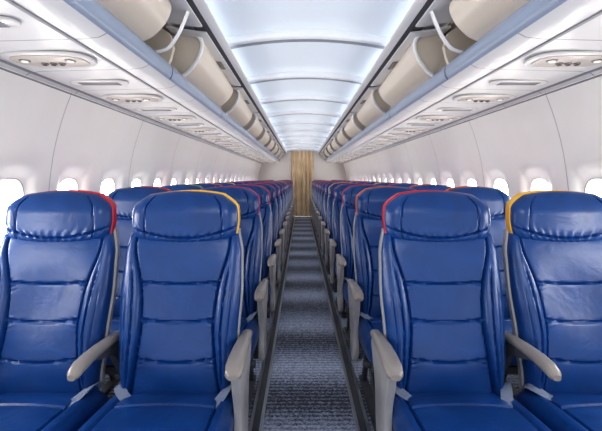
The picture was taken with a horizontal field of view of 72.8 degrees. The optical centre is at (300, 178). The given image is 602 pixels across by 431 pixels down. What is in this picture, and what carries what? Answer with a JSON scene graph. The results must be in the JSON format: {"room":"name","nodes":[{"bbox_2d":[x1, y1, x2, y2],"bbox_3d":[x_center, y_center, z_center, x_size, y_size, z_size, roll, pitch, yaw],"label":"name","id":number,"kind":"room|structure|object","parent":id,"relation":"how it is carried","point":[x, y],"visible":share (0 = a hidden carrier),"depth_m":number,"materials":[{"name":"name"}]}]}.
{"room":"aircraft cabin","nodes":[
{"label":"aircraft cabin","id":0,"kind":"room"},
{"bbox_2d":[0,66,261,194],"bbox_3d":[-1.298,0.340,6.100,0.184,1.720,13.300,0,0,0],"label":"wall","id":1,"kind":"structure","parent":0,"point":[48,135],"depth_m":2.49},
{"bbox_2d":[0,16,20,28],"bbox_3d":[-1.000,-0.474,1.240,0.280,0.012,0.090,0,0,0],"label":"vent panel","id":2,"kind":"object","parent":1,"relation":"attached to","point":[5,22],"visible":1,"depth_m":1.24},
{"bbox_2d":[0,178,23,244],"bbox_3d":[-1.406,0.170,1.930,0.059,0.344,0.236,0,0,0],"label":"window","id":3,"kind":"structure","parent":1,"relation":"in","point":[11,189],"depth_m":1.97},
{"bbox_2d":[1,51,96,66],"bbox_3d":[-1.000,-0.468,1.630,0.343,0.025,0.206,0,0,0],"label":"overhead service panel","id":4,"kind":"object","parent":1,"relation":"attached to","point":[27,58],"visible":1,"depth_m":1.59,"materials":[{"name":"plastic"}]},
{"bbox_2d":[18,59,30,62],"bbox_3d":[-1.090,-0.464,1.610,0.042,0.013,0.042,0,0,0],"label":"reading lamp","id":5,"kind":"object","parent":4,"relation":"on","point":[19,60],"depth_m":1.60,"materials":[{"name":"beige plastic"}]},
{"bbox_2d":[64,59,75,62],"bbox_3d":[-0.910,-0.464,1.610,0.042,0.013,0.042,0,0,0],"label":"reading lamp","id":6,"kind":"object","parent":4,"relation":"on","point":[65,60],"depth_m":1.60,"materials":[{"name":"beige plastic"}]},
{"bbox_2d":[58,178,78,189],"bbox_3d":[-1.406,0.170,2.430,0.059,0.344,0.236,0,0,0],"label":"window","id":7,"kind":"structure","parent":1,"relation":"in","point":[67,183],"depth_m":2.48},
{"bbox_2d":[71,80,128,85],"bbox_3d":[-1.000,-0.474,2.030,0.280,0.012,0.090,0,0,0],"label":"vent panel","id":8,"kind":"object","parent":1,"relation":"attached to","point":[76,82],"visible":1,"depth_m":2.00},
{"bbox_2d":[101,178,114,194],"bbox_3d":[-1.406,0.170,2.930,0.059,0.344,0.236,0,0,0],"label":"window","id":9,"kind":"structure","parent":1,"relation":"in","point":[108,185],"depth_m":2.99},
{"bbox_2d":[0,67,258,162],"bbox_3d":[-1.239,-0.452,6.100,0.026,0.017,13.300,0,0,0],"label":"trim","id":10,"kind":"structure","parent":1,"relation":"attached to","point":[1,68],"depth_m":2.33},
{"bbox_2d":[0,59,261,162],"bbox_3d":[-1.195,-0.469,6.100,0.016,0.007,13.300,0,0,0],"label":"trim","id":11,"kind":"structure","parent":1,"relation":"attached to","point":[1,60],"depth_m":2.27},
{"bbox_2d":[101,94,162,101],"bbox_3d":[-1.000,-0.468,2.420,0.343,0.025,0.206,0,0,0],"label":"overhead service panel","id":12,"kind":"object","parent":1,"relation":"attached to","point":[110,97],"visible":1,"depth_m":2.38,"materials":[{"name":"plastic"}]},
{"bbox_2d":[132,178,140,186],"bbox_3d":[-1.406,0.170,3.430,0.059,0.344,0.236,0,0,0],"label":"window","id":13,"kind":"structure","parent":1,"relation":"in","point":[136,182],"depth_m":3.49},
{"bbox_2d":[0,0,278,162],"bbox_3d":[-0.969,-0.479,6.100,0.582,0.063,13.300,0,0,0],"label":"overhead service panel","id":14,"kind":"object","parent":1,"relation":"attached to","point":[32,35],"depth_m":1.79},
{"bbox_2d":[63,0,201,78],"bbox_3d":[-0.850,-0.670,1.439,0.700,0.329,1.318,0,0,0],"label":"bin","id":15,"kind":"object","parent":14,"relation":"on","point":[130,23],"visible":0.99,"depth_m":1.61,"materials":[{"name":"beige plastic"}]},
{"bbox_2d":[144,22,240,116],"bbox_3d":[-0.850,-0.670,2.769,0.700,0.329,1.318,0,0,0],"label":"bin","id":16,"kind":"object","parent":14,"relation":"on","point":[199,69],"visible":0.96,"depth_m":2.34,"materials":[{"name":"beige plastic"}]},
{"bbox_2d":[219,86,257,134],"bbox_3d":[-0.850,-0.670,4.099,0.700,0.329,1.318,0,0,0],"label":"bin","id":17,"kind":"object","parent":14,"relation":"on","point":[236,111],"visible":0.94,"depth_m":3.84,"materials":[{"name":"beige plastic"}]},
{"bbox_2d":[242,112,266,143],"bbox_3d":[-0.850,-0.670,5.429,0.700,0.329,1.318,0,0,0],"label":"bin","id":18,"kind":"object","parent":14,"relation":"on","point":[253,128],"visible":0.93,"depth_m":5.17,"materials":[{"name":"beige plastic"}]},
{"bbox_2d":[255,126,272,149],"bbox_3d":[-0.850,-0.670,6.759,0.700,0.329,1.318,0,0,0],"label":"bin","id":19,"kind":"object","parent":14,"relation":"on","point":[263,138],"visible":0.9,"depth_m":6.52,"materials":[{"name":"beige plastic"}]},
{"bbox_2d":[263,136,276,153],"bbox_3d":[-0.850,-0.670,8.089,0.700,0.329,1.318,0,0,0],"label":"bin","id":20,"kind":"object","parent":14,"relation":"on","point":[269,145],"visible":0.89,"depth_m":7.81,"materials":[{"name":"beige plastic"}]},
{"bbox_2d":[269,142,280,157],"bbox_3d":[-0.850,-0.670,9.419,0.700,0.329,1.318,0,0,0],"label":"bin","id":21,"kind":"object","parent":14,"relation":"on","point":[274,149],"visible":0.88,"depth_m":9.11,"materials":[{"name":"beige plastic"}]},
{"bbox_2d":[274,147,282,159],"bbox_3d":[-0.850,-0.670,10.749,0.700,0.329,1.318,0,0,0],"label":"bin","id":22,"kind":"object","parent":14,"relation":"on","point":[278,152],"visible":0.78,"depth_m":10.49,"materials":[{"name":"beige plastic"}]},
{"bbox_2d":[136,108,176,110],"bbox_3d":[-1.000,-0.474,2.820,0.280,0.012,0.090,0,0,0],"label":"vent panel","id":23,"kind":"object","parent":1,"relation":"attached to","point":[138,109],"visible":1,"depth_m":2.79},
{"bbox_2d":[154,178,160,186],"bbox_3d":[-1.406,0.170,3.930,0.059,0.344,0.236,0,0,0],"label":"window","id":24,"kind":"structure","parent":1,"relation":"in","point":[157,183],"depth_m":4.00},
{"bbox_2d":[151,115,195,120],"bbox_3d":[-1.000,-0.468,3.210,0.343,0.025,0.206,0,0,0],"label":"overhead service panel","id":25,"kind":"object","parent":1,"relation":"attached to","point":[162,117],"visible":1,"depth_m":3.16,"materials":[{"name":"plastic"}]},
{"bbox_2d":[172,123,203,125],"bbox_3d":[-1.000,-0.474,3.610,0.280,0.012,0.090,0,0,0],"label":"vent panel","id":26,"kind":"object","parent":1,"relation":"attached to","point":[178,124],"visible":0.99,"depth_m":3.57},
{"bbox_2d":[181,128,216,131],"bbox_3d":[-1.000,-0.468,4.000,0.343,0.025,0.206,0,0,0],"label":"overhead service panel","id":27,"kind":"object","parent":1,"relation":"attached to","point":[184,129],"visible":1,"depth_m":3.95,"materials":[{"name":"plastic"}]},
{"bbox_2d":[195,133,220,134],"bbox_3d":[-1.000,-0.474,4.400,0.280,0.012,0.090,0,0,0],"label":"vent panel","id":28,"kind":"object","parent":1,"relation":"attached to","point":[198,133],"visible":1,"depth_m":4.37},
{"bbox_2d":[201,136,229,139],"bbox_3d":[-1.000,-0.468,4.790,0.343,0.025,0.206,0,0,0],"label":"overhead service panel","id":29,"kind":"object","parent":1,"relation":"attached to","point":[213,137],"visible":0.99,"depth_m":4.74,"materials":[{"name":"plastic"}]},
{"bbox_2d":[215,142,239,144],"bbox_3d":[-1.000,-0.468,5.580,0.343,0.025,0.206,0,0,0],"label":"overhead service panel","id":30,"kind":"object","parent":1,"relation":"attached to","point":[225,143],"visible":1,"depth_m":5.51,"materials":[{"name":"plastic"}]},
{"bbox_2d":[226,147,247,148],"bbox_3d":[-1.000,-0.468,6.370,0.343,0.025,0.206,0,0,0],"label":"overhead service panel","id":31,"kind":"object","parent":1,"relation":"attached to","point":[226,147],"visible":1,"depth_m":6.31,"materials":[{"name":"plastic"}]},
{"bbox_2d":[5,0,275,162],"bbox_3d":[-0.795,-0.484,6.100,0.016,0.007,13.300,0,0,0],"label":"trim","id":32,"kind":"structure","parent":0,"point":[11,2],"depth_m":1.56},
{"bbox_2d":[258,150,346,180],"bbox_3d":[0.040,0.100,12.775,2.900,2.200,0.050,0,0,0],"label":"wall","id":33,"kind":"structure","parent":0,"point":[281,170],"depth_m":12.75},
{"bbox_2d":[167,0,286,152],"bbox_3d":[-0.598,-0.827,6.100,0.325,0.087,13.300,0,0,0],"label":"trim","id":34,"kind":"structure","parent":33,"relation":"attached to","point":[202,6],"depth_m":2.46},
{"bbox_2d":[186,0,284,152],"bbox_3d":[-0.519,-0.785,6.100,0.082,0.022,13.300,0,0,0],"label":"trim","id":35,"kind":"structure","parent":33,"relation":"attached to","point":[205,27],"depth_m":2.43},
{"bbox_2d":[319,0,433,152],"bbox_3d":[0.599,-0.785,6.100,0.082,0.022,13.300,0,0,0],"label":"trim","id":36,"kind":"structure","parent":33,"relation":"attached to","point":[411,28],"depth_m":2.42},
{"bbox_2d":[317,0,449,152],"bbox_3d":[0.677,-0.827,6.100,0.325,0.087,13.300,0,0,0],"label":"trim","id":37,"kind":"structure","parent":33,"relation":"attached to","point":[417,5],"depth_m":2.46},
{"bbox_2d":[329,10,601,162],"bbox_3d":[0.875,-0.484,6.100,0.016,0.007,13.300,0,0,0],"label":"trim","id":38,"kind":"structure","parent":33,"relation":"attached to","point":[599,13],"depth_m":1.67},
{"bbox_2d":[205,0,414,150],"bbox_3d":[0.040,-0.893,6.100,2.600,0.173,13.300,0,0,0],"label":"ceiling","id":39,"kind":"structure","parent":0,"point":[304,61],"depth_m":2.83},
{"bbox_2d":[290,151,313,215],"bbox_3d":[0.040,0.175,12.707,0.760,2.030,0.064,0,0,0],"label":"curtain","id":40,"kind":"object","parent":39,"relation":"hanging from","point":[302,162],"visible":0.88,"depth_m":12.71,"materials":[{"name":"fabric"}]},
{"bbox_2d":[105,217,519,430],"bbox_3d":[0.040,1.225,6.100,2.840,0.050,13.300,0,0,0],"label":"floor","id":41,"kind":"structure","parent":0,"point":[308,391],"depth_m":2.67,"materials":[{"name":"carpet"}]},
{"bbox_2d":[0,190,119,430],"bbox_3d":[-0.957,0.623,1.340,0.503,1.153,0.640,0,0,0],"label":"seat","id":42,"kind":"object","parent":41,"relation":"on","point":[60,249],"visible":0.98,"depth_m":1.50,"materials":[{"name":"blue leather"}]},
{"bbox_2d":[0,390,108,430],"bbox_3d":[-0.940,0.803,1.265,0.464,0.153,0.490,0,0,0],"label":"seat cushion","id":43,"kind":"object","parent":42,"relation":"on","point":[20,410],"depth_m":1.34,"materials":[{"name":"blue leather"}]},
{"bbox_2d":[103,186,170,394],"bbox_3d":[-0.957,0.623,2.130,0.503,1.153,0.640,0,0,0],"label":"seat","id":44,"kind":"object","parent":41,"relation":"on","point":[125,199],"visible":0.18,"depth_m":2.34,"materials":[{"name":"blue leather"}]},
{"bbox_2d":[106,317,119,365],"bbox_3d":[-0.940,0.803,2.055,0.464,0.153,0.490,0,0,0],"label":"seat cushion","id":45,"kind":"object","parent":44,"relation":"on","point":[115,320],"depth_m":1.98,"materials":[{"name":"blue leather"}]},
{"bbox_2d":[67,190,252,430],"bbox_3d":[-0.448,0.623,1.340,0.541,1.153,0.640,0,0,0],"label":"seat","id":46,"kind":"object","parent":41,"relation":"on","point":[180,356],"visible":1,"depth_m":1.48,"materials":[{"name":"blue leather"}]},
{"bbox_2d":[77,391,233,430],"bbox_3d":[-0.450,0.803,1.265,0.464,0.153,0.490,0,0,0],"label":"seat cushion","id":47,"kind":"object","parent":46,"relation":"on","point":[126,410],"depth_m":1.29,"materials":[{"name":"blue leather"}]},
{"bbox_2d":[162,184,202,190],"bbox_3d":[-0.957,0.623,2.920,0.503,1.153,0.640,0,0,0],"label":"seat","id":48,"kind":"object","parent":41,"relation":"on","point":[177,187],"visible":0.08,"depth_m":3.16,"materials":[{"name":"blue leather"}]},
{"bbox_2d":[192,183,221,187],"bbox_3d":[-0.957,0.623,3.710,0.503,1.153,0.640,0,0,0],"label":"seat","id":49,"kind":"object","parent":41,"relation":"on","point":[204,185],"visible":0.06,"depth_m":3.95,"materials":[{"name":"blue leather"}]},
{"bbox_2d":[216,182,234,185],"bbox_3d":[-0.957,0.623,4.500,0.503,1.153,0.640,0,0,0],"label":"seat","id":50,"kind":"object","parent":41,"relation":"on","point":[220,183],"visible":0.05,"depth_m":4.74,"materials":[{"name":"blue leather"}]},
{"bbox_2d":[199,186,268,412],"bbox_3d":[-0.448,0.623,2.130,0.541,1.153,0.640,0,0,0],"label":"seat","id":51,"kind":"object","parent":41,"relation":"on","point":[255,292],"visible":0.17,"depth_m":2.27,"materials":[{"name":"blue leather"}]},
{"bbox_2d":[240,317,258,360],"bbox_3d":[-0.450,0.803,2.055,0.464,0.153,0.490,0,0,0],"label":"seat cushion","id":52,"kind":"object","parent":51,"relation":"on","point":[252,323],"depth_m":2.06,"materials":[{"name":"blue leather"}]},
{"bbox_2d":[230,184,276,358],"bbox_3d":[-0.448,0.623,2.920,0.541,1.153,0.640,0,0,0],"label":"seat","id":53,"kind":"object","parent":41,"relation":"on","point":[268,260],"visible":0.18,"depth_m":3.07,"materials":[{"name":"blue leather"}]},
{"bbox_2d":[267,282,269,301],"bbox_3d":[-0.450,0.803,2.845,0.464,0.153,0.490,0,0,0],"label":"seat cushion","id":54,"kind":"object","parent":53,"relation":"on","point":[268,298],"depth_m":2.85,"materials":[{"name":"blue leather"}]},
{"bbox_2d":[248,183,281,317],"bbox_3d":[-0.448,0.623,3.710,0.541,1.153,0.640,0,0,0],"label":"seat","id":55,"kind":"object","parent":41,"relation":"on","point":[276,243],"visible":0.17,"depth_m":3.85,"materials":[{"name":"blue leather"}]},
{"bbox_2d":[248,216,294,430],"bbox_3d":[-0.217,1.197,6.100,0.066,0.006,13.300,0,0,0],"label":"trim","id":56,"kind":"structure","parent":41,"relation":"on","point":[258,413],"depth_m":2.66,"materials":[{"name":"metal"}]},
{"bbox_2d":[258,182,284,291],"bbox_3d":[-0.448,0.623,4.500,0.541,1.153,0.640,0,0,0],"label":"seat","id":57,"kind":"object","parent":41,"relation":"on","point":[280,232],"visible":0.08,"depth_m":4.66,"materials":[{"name":"blue leather"}]},
{"bbox_2d":[270,182,286,251],"bbox_3d":[-0.448,0.623,5.290,0.541,1.153,0.640,0,0,0],"label":"seat","id":58,"kind":"object","parent":41,"relation":"on","point":[283,223],"visible":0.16,"depth_m":5.44,"materials":[{"name":"blue leather"}]},
{"bbox_2d":[268,181,288,242],"bbox_3d":[-0.448,0.623,6.080,0.541,1.153,0.640,0,0,0],"label":"seat","id":59,"kind":"object","parent":41,"relation":"on","point":[286,218],"visible":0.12,"depth_m":6.27,"materials":[{"name":"blue leather"}]},
{"bbox_2d":[278,181,289,234],"bbox_3d":[-0.448,0.623,6.870,0.541,1.153,0.640,0,0,0],"label":"seat","id":60,"kind":"object","parent":41,"relation":"on","point":[287,212],"visible":0.05,"depth_m":7.03,"materials":[{"name":"blue leather"}]},
{"bbox_2d":[278,180,291,224],"bbox_3d":[-0.448,0.623,8.450,0.541,1.153,0.640,0,0,0],"label":"seat","id":61,"kind":"object","parent":41,"relation":"on","point":[278,180],"visible":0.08,"depth_m":8.63,"materials":[{"name":"blue leather"}]},
{"bbox_2d":[283,181,291,228],"bbox_3d":[-0.448,0.623,7.660,0.541,1.153,0.640,0,0,0],"label":"seat","id":62,"kind":"object","parent":41,"relation":"on","point":[289,209],"visible":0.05,"depth_m":7.81,"materials":[{"name":"blue leather"}]},
{"bbox_2d":[284,180,292,220],"bbox_3d":[-0.448,0.623,9.240,0.541,1.153,0.640,0,0,0],"label":"seat","id":63,"kind":"object","parent":41,"relation":"on","point":[284,180],"visible":0.03,"depth_m":9.33,"materials":[{"name":"blue leather"}]},
{"bbox_2d":[312,180,318,216],"bbox_3d":[0.528,0.623,10.030,0.541,1.153,0.640,0,0,0],"label":"seat","id":64,"kind":"object","parent":41,"relation":"on","point":[316,180],"visible":0.08,"depth_m":10.20,"materials":[{"name":"blue leather"}]},
{"bbox_2d":[312,180,321,231],"bbox_3d":[0.528,0.623,9.240,0.541,1.153,0.640,0,0,0],"label":"seat","id":65,"kind":"object","parent":41,"relation":"on","point":[314,203],"visible":0.09,"depth_m":9.41,"materials":[{"name":"blue leather"}]},
{"bbox_2d":[315,181,322,243],"bbox_3d":[0.528,0.623,7.660,0.541,1.153,0.640,0,0,0],"label":"seat","id":66,"kind":"object","parent":41,"relation":"on","point":[318,189],"visible":0.06,"depth_m":7.78,"materials":[{"name":"blue leather"}]},
{"bbox_2d":[313,180,327,237],"bbox_3d":[0.528,0.623,8.450,0.541,1.153,0.640,0,0,0],"label":"seat","id":67,"kind":"object","parent":41,"relation":"on","point":[314,206],"visible":0.09,"depth_m":8.63,"materials":[{"name":"blue leather"}]},
{"bbox_2d":[316,181,328,234],"bbox_3d":[0.528,0.623,6.870,0.541,1.153,0.640,0,0,0],"label":"seat","id":68,"kind":"object","parent":41,"relation":"on","point":[320,185],"visible":0.09,"depth_m":7.03,"materials":[{"name":"blue leather"}]},
{"bbox_2d":[318,181,338,258],"bbox_3d":[0.528,0.623,6.080,0.541,1.153,0.640,0,0,0],"label":"seat","id":69,"kind":"object","parent":41,"relation":"on","point":[321,218],"visible":0.12,"depth_m":6.25,"materials":[{"name":"blue leather"}]},
{"bbox_2d":[321,182,338,274],"bbox_3d":[0.528,0.623,5.290,0.541,1.153,0.640,0,0,0],"label":"seat","id":70,"kind":"object","parent":41,"relation":"on","point":[324,224],"visible":0.16,"depth_m":5.43,"materials":[{"name":"blue leather"}]},
{"bbox_2d":[324,182,350,291],"bbox_3d":[0.528,0.623,4.500,0.541,1.153,0.640,0,0,0],"label":"seat","id":71,"kind":"object","parent":41,"relation":"on","point":[328,233],"visible":0.16,"depth_m":4.63,"materials":[{"name":"blue leather"}]},
{"bbox_2d":[309,216,370,430],"bbox_3d":[0.297,1.197,6.100,0.066,0.006,13.300,0,0,0],"label":"trim","id":72,"kind":"structure","parent":41,"relation":"on","point":[360,417],"depth_m":2.70,"materials":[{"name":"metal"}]},
{"bbox_2d":[329,183,361,317],"bbox_3d":[0.528,0.623,3.710,0.541,1.153,0.640,0,0,0],"label":"seat","id":73,"kind":"object","parent":41,"relation":"on","point":[335,243],"visible":0.15,"depth_m":3.85,"materials":[{"name":"blue leather"}]},
{"bbox_2d":[334,260,336,274],"bbox_3d":[0.530,0.803,3.635,0.464,0.153,0.490,0,0,0],"label":"seat cushion","id":74,"kind":"object","parent":73,"relation":"on","point":[335,270],"depth_m":3.64,"materials":[{"name":"blue leather"}]},
{"bbox_2d":[336,184,381,358],"bbox_3d":[0.528,0.623,2.920,0.541,1.153,0.640,0,0,0],"label":"seat","id":75,"kind":"object","parent":41,"relation":"on","point":[344,262],"visible":0.34,"depth_m":3.07,"materials":[{"name":"blue leather"}]},
{"bbox_2d":[343,281,348,305],"bbox_3d":[0.530,0.803,2.845,0.464,0.153,0.490,0,0,0],"label":"seat cushion","id":76,"kind":"object","parent":75,"relation":"on","point":[345,285],"depth_m":2.80,"materials":[{"name":"blue leather"}]},
{"bbox_2d":[347,186,415,430],"bbox_3d":[0.528,0.623,2.130,0.541,1.153,0.640,0,0,0],"label":"seat","id":77,"kind":"object","parent":41,"relation":"on","point":[365,315],"visible":0.34,"depth_m":2.27,"materials":[{"name":"blue leather"}]},
{"bbox_2d":[358,317,382,363],"bbox_3d":[0.530,0.803,2.055,0.464,0.153,0.490,0,0,0],"label":"seat cushion","id":78,"kind":"object","parent":77,"relation":"on","point":[365,324],"depth_m":2.02,"materials":[{"name":"blue leather"}]},
{"bbox_2d":[374,182,394,185],"bbox_3d":[1.036,0.623,4.500,0.503,1.153,0.640,0,0,0],"label":"seat","id":79,"kind":"object","parent":41,"relation":"on","point":[380,183],"visible":0.02,"depth_m":4.74,"materials":[{"name":"blue leather"}]},
{"bbox_2d":[388,183,418,187],"bbox_3d":[1.036,0.623,3.710,0.503,1.153,0.640,0,0,0],"label":"seat","id":80,"kind":"object","parent":41,"relation":"on","point":[407,185],"visible":0.05,"depth_m":3.95,"materials":[{"name":"blue leather"}]},
{"bbox_2d":[409,184,451,190],"bbox_3d":[1.036,0.623,2.920,0.503,1.153,0.640,0,0,0],"label":"seat","id":81,"kind":"object","parent":41,"relation":"on","point":[421,186],"visible":0.06,"depth_m":3.16,"materials":[{"name":"blue leather"}]},
{"bbox_2d":[370,190,561,430],"bbox_3d":[0.528,0.623,1.340,0.541,1.153,0.640,0,0,0],"label":"seat","id":82,"kind":"object","parent":41,"relation":"on","point":[443,354],"visible":1,"depth_m":1.48,"materials":[{"name":"blue leather"}]},
{"bbox_2d":[392,392,551,430],"bbox_3d":[0.530,0.803,1.265,0.464,0.153,0.490,0,0,0],"label":"seat cushion","id":83,"kind":"object","parent":82,"relation":"on","point":[411,411],"depth_m":1.29,"materials":[{"name":"blue leather"}]},
{"bbox_2d":[445,186,519,398],"bbox_3d":[1.036,0.623,2.130,0.503,1.153,0.640,0,0,0],"label":"seat","id":84,"kind":"object","parent":41,"relation":"on","point":[496,200],"visible":0.23,"depth_m":2.34,"materials":[{"name":"blue leather"}]},
{"bbox_2d":[504,317,517,365],"bbox_3d":[1.020,0.803,2.055,0.464,0.153,0.490,0,0,0],"label":"seat cushion","id":85,"kind":"object","parent":84,"relation":"on","point":[507,320],"depth_m":1.98,"materials":[{"name":"blue leather"}]},
{"bbox_2d":[502,190,601,430],"bbox_3d":[1.036,0.623,1.340,0.503,1.153,0.640,0,0,0],"label":"seat","id":86,"kind":"object","parent":41,"relation":"on","point":[552,243],"visible":0.98,"depth_m":1.51,"materials":[{"name":"blue leather"}]},
{"bbox_2d":[515,390,601,430],"bbox_3d":[1.020,0.803,1.265,0.464,0.153,0.490,0,0,0],"label":"seat cushion","id":87,"kind":"object","parent":86,"relation":"on","point":[559,410],"depth_m":1.34,"materials":[{"name":"blue leather"}]},
{"bbox_2d":[343,73,601,197],"bbox_3d":[1.378,0.340,6.100,0.184,1.720,13.300,0,0,0],"label":"wall","id":88,"kind":"structure","parent":0,"point":[555,137],"depth_m":2.63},
{"bbox_2d":[360,147,380,148],"bbox_3d":[1.080,-0.468,6.370,0.343,0.025,0.206,0,0,0],"label":"overhead service panel","id":89,"kind":"object","parent":88,"relation":"attached to","point":[360,147],"visible":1,"depth_m":6.31,"materials":[{"name":"plastic"}]},
{"bbox_2d":[367,142,392,144],"bbox_3d":[1.080,-0.468,5.580,0.343,0.025,0.206,0,0,0],"label":"overhead service panel","id":90,"kind":"object","parent":88,"relation":"attached to","point":[375,143],"visible":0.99,"depth_m":5.51,"materials":[{"name":"plastic"}]},
{"bbox_2d":[378,136,407,139],"bbox_3d":[1.080,-0.468,4.790,0.343,0.025,0.206,0,0,0],"label":"overhead service panel","id":91,"kind":"object","parent":88,"relation":"attached to","point":[388,137],"visible":0.99,"depth_m":4.73,"materials":[{"name":"plastic"}]},
{"bbox_2d":[388,133,413,134],"bbox_3d":[1.080,-0.474,4.400,0.280,0.012,0.090,0,0,0],"label":"vent panel","id":92,"kind":"object","parent":88,"relation":"attached to","point":[389,133],"visible":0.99,"depth_m":4.37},
{"bbox_2d":[393,128,428,131],"bbox_3d":[1.080,-0.468,4.000,0.343,0.025,0.206,0,0,0],"label":"overhead service panel","id":93,"kind":"object","parent":88,"relation":"attached to","point":[397,129],"visible":1,"depth_m":3.95,"materials":[{"name":"plastic"}]},
{"bbox_2d":[407,123,438,125],"bbox_3d":[1.080,-0.474,3.610,0.280,0.012,0.090,0,0,0],"label":"vent panel","id":94,"kind":"object","parent":88,"relation":"attached to","point":[410,124],"visible":1,"depth_m":3.57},
{"bbox_2d":[416,115,460,120],"bbox_3d":[1.080,-0.468,3.210,0.343,0.025,0.206,0,0,0],"label":"overhead service panel","id":95,"kind":"object","parent":88,"relation":"attached to","point":[429,117],"visible":1,"depth_m":3.16,"materials":[{"name":"plastic"}]},
{"bbox_2d":[446,178,453,186],"bbox_3d":[1.486,0.170,4.000,0.059,0.344,0.236,0,0,0],"label":"window","id":96,"kind":"structure","parent":88,"relation":"in","point":[449,182],"depth_m":4.07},
{"bbox_2d":[437,108,477,110],"bbox_3d":[1.080,-0.474,2.820,0.280,0.012,0.090,0,0,0],"label":"vent panel","id":97,"kind":"object","parent":88,"relation":"attached to","point":[438,109],"visible":0.99,"depth_m":2.79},
{"bbox_2d":[326,0,601,162],"bbox_3d":[1.049,-0.479,6.100,0.582,0.063,13.300,0,0,0],"label":"overhead service panel","id":98,"kind":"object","parent":88,"relation":"attached to","point":[588,36],"depth_m":1.88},
{"bbox_2d":[322,147,331,159],"bbox_3d":[0.930,-0.670,10.749,0.700,0.329,1.318,0,0,0],"label":"bin","id":99,"kind":"object","parent":98,"relation":"on","point":[327,153],"visible":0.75,"depth_m":10.44,"materials":[{"name":"beige plastic"}]},
{"bbox_2d":[325,142,336,156],"bbox_3d":[0.930,-0.670,9.419,0.700,0.329,1.318,0,0,0],"label":"bin","id":100,"kind":"object","parent":98,"relation":"on","point":[328,145],"visible":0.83,"depth_m":9.15,"materials":[{"name":"beige plastic"}]},
{"bbox_2d":[328,135,342,153],"bbox_3d":[0.930,-0.670,8.089,0.700,0.329,1.318,0,0,0],"label":"bin","id":101,"kind":"object","parent":98,"relation":"on","point":[336,145],"visible":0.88,"depth_m":7.84,"materials":[{"name":"beige plastic"}]},
{"bbox_2d":[333,126,351,149],"bbox_3d":[0.930,-0.670,6.759,0.700,0.329,1.318,0,0,0],"label":"bin","id":102,"kind":"object","parent":98,"relation":"on","point":[343,138],"visible":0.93,"depth_m":6.53,"materials":[{"name":"beige plastic"}]},
{"bbox_2d":[340,112,366,143],"bbox_3d":[0.930,-0.670,5.429,0.700,0.329,1.318,0,0,0],"label":"bin","id":103,"kind":"object","parent":98,"relation":"on","point":[354,128],"visible":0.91,"depth_m":5.18,"materials":[{"name":"beige plastic"}]},
{"bbox_2d":[351,86,392,133],"bbox_3d":[0.930,-0.670,4.099,0.700,0.329,1.318,0,0,0],"label":"bin","id":104,"kind":"object","parent":98,"relation":"on","point":[373,111],"visible":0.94,"depth_m":3.84,"materials":[{"name":"beige plastic"}]},
{"bbox_2d":[371,21,476,117],"bbox_3d":[0.930,-0.670,2.769,0.700,0.329,1.318,0,0,0],"label":"bin","id":105,"kind":"object","parent":98,"relation":"on","point":[417,67],"visible":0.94,"depth_m":2.34,"materials":[{"name":"beige plastic"}]},
{"bbox_2d":[415,0,566,78],"bbox_3d":[0.930,-0.670,1.439,0.700,0.329,1.318,0,0,0],"label":"bin","id":106,"kind":"object","parent":98,"relation":"on","point":[491,23],"visible":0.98,"depth_m":1.61,"materials":[{"name":"beige plastic"}]},
{"bbox_2d":[466,178,475,185],"bbox_3d":[1.486,0.170,3.500,0.059,0.344,0.236,0,0,0],"label":"window","id":107,"kind":"structure","parent":88,"relation":"in","point":[470,182],"depth_m":3.56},
{"bbox_2d":[343,66,601,162],"bbox_3d":[1.275,-0.469,6.100,0.016,0.007,13.300,0,0,0],"label":"trim","id":108,"kind":"structure","parent":88,"relation":"attached to","point":[598,68],"depth_m":2.41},
{"bbox_2d":[343,74,601,163],"bbox_3d":[1.319,-0.452,6.100,0.026,0.017,13.300,0,0,0],"label":"trim","id":109,"kind":"structure","parent":88,"relation":"attached to","point":[600,74],"depth_m":2.49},
{"bbox_2d":[453,94,514,101],"bbox_3d":[1.080,-0.468,2.420,0.343,0.025,0.206,0,0,0],"label":"overhead service panel","id":110,"kind":"object","parent":88,"relation":"attached to","point":[470,97],"visible":1,"depth_m":2.38,"materials":[{"name":"plastic"}]},
{"bbox_2d":[493,178,507,193],"bbox_3d":[1.486,0.170,3.000,0.059,0.344,0.236,0,0,0],"label":"window","id":111,"kind":"structure","parent":88,"relation":"in","point":[499,183],"depth_m":3.05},
{"bbox_2d":[489,80,547,85],"bbox_3d":[1.080,-0.474,2.030,0.280,0.012,0.090,0,0,0],"label":"vent panel","id":112,"kind":"object","parent":88,"relation":"attached to","point":[496,82],"visible":1,"depth_m":2.00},
{"bbox_2d":[530,178,550,190],"bbox_3d":[1.486,0.170,2.500,0.059,0.344,0.236,0,0,0],"label":"window","id":113,"kind":"structure","parent":88,"relation":"in","point":[537,183],"depth_m":2.55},
{"bbox_2d":[524,51,601,66],"bbox_3d":[1.080,-0.468,1.630,0.343,0.025,0.206,0,0,0],"label":"overhead service panel","id":114,"kind":"object","parent":88,"relation":"attached to","point":[558,58],"visible":1,"depth_m":1.59,"materials":[{"name":"plastic"}]},
{"bbox_2d":[546,59,557,62],"bbox_3d":[0.990,-0.464,1.610,0.042,0.013,0.042,0,0,0],"label":"reading lamp","id":115,"kind":"object","parent":114,"relation":"on","point":[547,60],"depth_m":1.60,"materials":[{"name":"beige plastic"}]},
{"bbox_2d":[591,59,601,62],"bbox_3d":[1.170,-0.464,1.610,0.042,0.013,0.042,0,0,0],"label":"reading lamp","id":116,"kind":"object","parent":114,"relation":"on","point":[592,60],"depth_m":1.60,"materials":[{"name":"beige plastic"}]},
{"bbox_2d":[584,178,601,196],"bbox_3d":[1.486,0.170,2.000,0.059,0.344,0.236,0,0,0],"label":"window","id":117,"kind":"structure","parent":88,"relation":"in","point":[594,185],"depth_m":2.07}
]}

